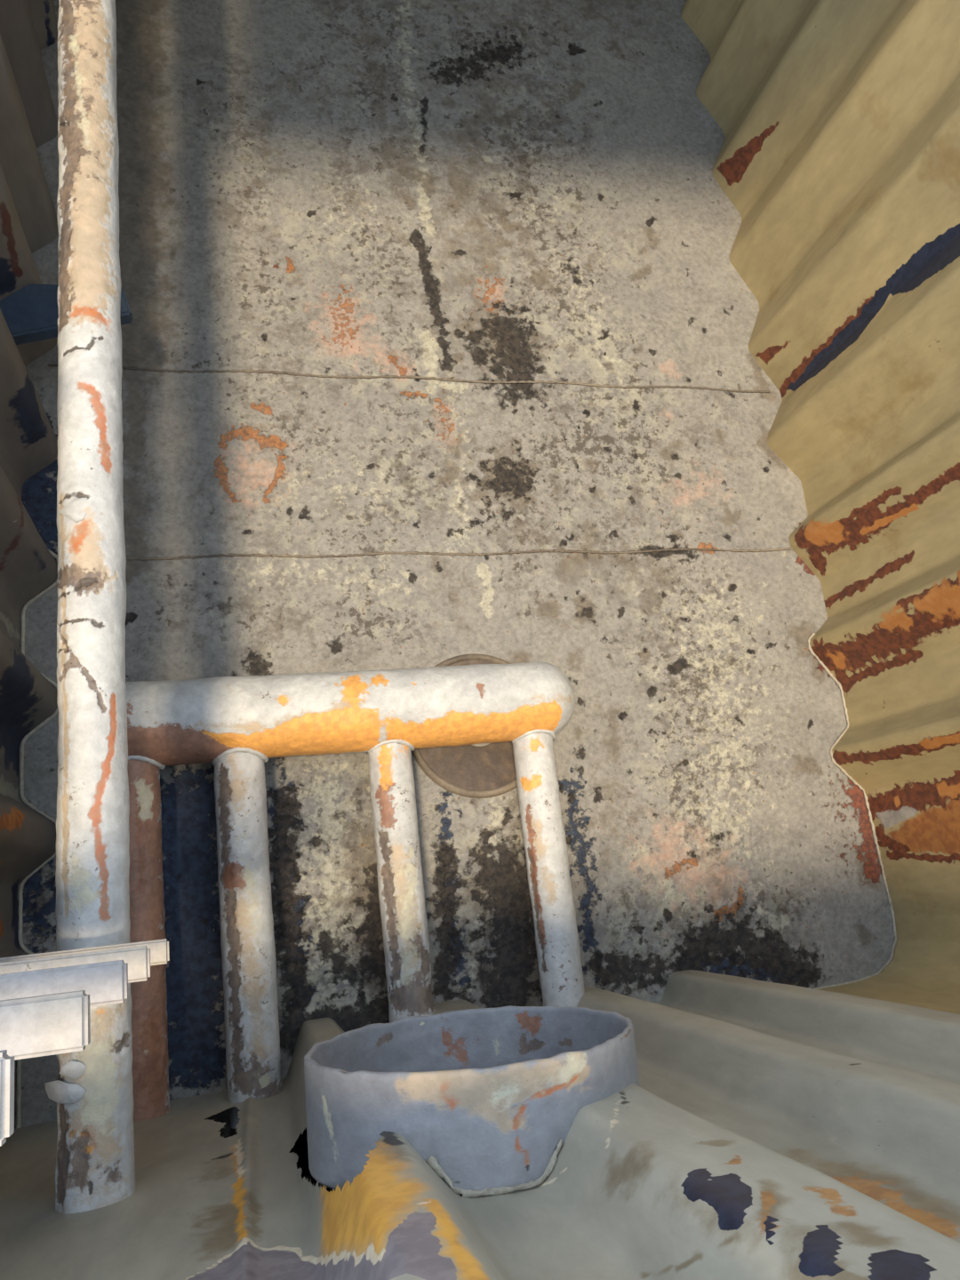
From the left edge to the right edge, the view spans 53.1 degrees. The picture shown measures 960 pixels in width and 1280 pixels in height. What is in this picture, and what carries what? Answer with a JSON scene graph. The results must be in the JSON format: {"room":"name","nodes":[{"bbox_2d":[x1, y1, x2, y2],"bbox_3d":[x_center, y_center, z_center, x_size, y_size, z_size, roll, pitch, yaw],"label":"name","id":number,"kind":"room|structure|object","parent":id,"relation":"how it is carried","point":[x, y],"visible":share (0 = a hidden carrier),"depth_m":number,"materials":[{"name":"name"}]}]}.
{"room":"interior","nodes":[
{"label":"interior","id":0,"kind":"room"},
{"bbox_2d":[0,0,58,1128],"bbox_3d":[-1.081,-0.933,2.052,0.100,1.373,3.904,-3,76,-14],"label":"wall","id":1,"kind":"structure","parent":0,"point":[28,220],"depth_m":2.34,"materials":[{"name":"metal"}]},
{"bbox_2d":[16,549,58,1128],"bbox_3d":[-1.095,0.418,2.392,0.102,0.012,1.458,-3,76,-14],"label":"trim","id":2,"kind":"structure","parent":1,"relation":"attached to","point":[24,800],"depth_m":2.39,"materials":[{"name":"grey"}]},
{"bbox_2d":[0,283,133,344],"bbox_3d":[-1.099,-0.808,2.429,0.415,0.050,0.187,-3,76,-14],"label":"bar","id":3,"kind":"object","parent":1,"relation":"attached to","point":[30,314],"visible":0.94,"depth_m":2.41,"materials":[{"name":"blue metal"}]},
{"bbox_2d":[0,938,169,1146],"bbox_3d":[-0.555,0.371,0.939,0.393,1.600,0.124,-3,76,-14],"label":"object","id":4,"kind":"object","parent":1,"relation":"attached to","point":[46,999],"visible":1,"depth_m":1.01,"materials":[{"name":"paint"}]},
{"bbox_2d":[299,1129,307,1135],"bbox_3d":[-0.165,-0.840,3.020,2.670,0.040,4.320,-3,76,-14],"label":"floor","id":5,"kind":"structure","parent":0,"point":[305,1131],"depth_m":2.38,"materials":[{"name":"black"}]},
{"bbox_2d":[289,1134,335,1191],"bbox_3d":[0.297,0.972,1.569,2.630,2.000,0.040,-3,76,-14],"label":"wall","id":6,"kind":"structure","parent":0,"point":[300,1147],"depth_m":2.18,"materials":[{"name":"black"}]},
{"bbox_2d":[6,0,894,1137],"bbox_3d":[-0.143,-0.849,2.950,2.600,0.020,4.180,-3,76,-14],"label":"floor","id":7,"kind":"structure","parent":0,"point":[489,190],"depth_m":2.88,"materials":[{"name":"grey concrete"}]},
{"bbox_2d":[125,661,584,1128],"bbox_3d":[-0.293,0.591,2.406,1.217,0.217,1.056,-3,76,-14],"label":"pipe manifold","id":8,"kind":"object","parent":7,"relation":"on","point":[235,724],"visible":0.85,"depth_m":2.37,"materials":[{"name":"white paint"}]},
{"bbox_2d":[48,363,770,392],"bbox_3d":[-0.120,-0.800,2.946,2.242,0.010,0.021,-2,76,-13],"label":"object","id":9,"kind":"structure","parent":7,"relation":"attached to","point":[135,368],"depth_m":2.94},
{"bbox_2d":[53,547,793,560],"bbox_3d":[-0.070,-0.253,2.811,2.222,0.010,0.017,-2,76,-14],"label":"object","id":10,"kind":"structure","parent":7,"relation":"attached to","point":[679,548],"depth_m":2.80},
{"bbox_2d":[0,969,959,1279],"bbox_3d":[0.134,0.750,1.575,2.061,1.950,0.136,-4,76,-14],"label":"wall","id":11,"kind":"structure","parent":0,"point":[769,1131],"depth_m":1.22,"materials":[{"name":"grey paint"},{"name":"ochre paint"},{"name":"dark blue paint"}]},
{"bbox_2d":[304,1005,639,1198],"bbox_3d":[-0.008,0.685,1.471,0.511,0.515,0.171,-3,76,-14],"label":"pipe sleeve","id":12,"kind":"object","parent":11,"relation":"attached to","point":[490,1099],"visible":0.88,"depth_m":1.28,"materials":[{"name":"paint"}]},
{"bbox_2d":[680,0,959,1014],"bbox_3d":[1.118,-1.248,2.089,0.355,2.421,3.999,-3,76,-14],"label":"wall","id":13,"kind":"structure","parent":0,"point":[838,159],"depth_m":2.71,"materials":[{"name":"beige metal"}]},
{"bbox_2d":[807,632,896,989],"bbox_3d":[1.110,0.513,2.876,0.317,0.011,1.077,11,73,-10],"label":"trim","id":14,"kind":"structure","parent":13,"relation":"attached to","point":[820,662],"depth_m":2.88,"materials":[{"name":"grey"}]},
{"bbox_3d":[-0.070,-3.095,2.298,2.260,2.444,0.087,-3,76,-14],"label":"wall","id":15,"kind":"structure","parent":0,"visible":0},
{"bbox_2d":[44,0,135,1213],"bbox_3d":[-0.830,-1.002,2.020,0.143,0.126,4.060,-3,76,-14],"label":"pipe","id":16,"kind":"object","parent":15,"relation":"attached to","point":[92,1092],"visible":0.92,"depth_m":1.75,"materials":[{"name":"white metal"}]}
]}

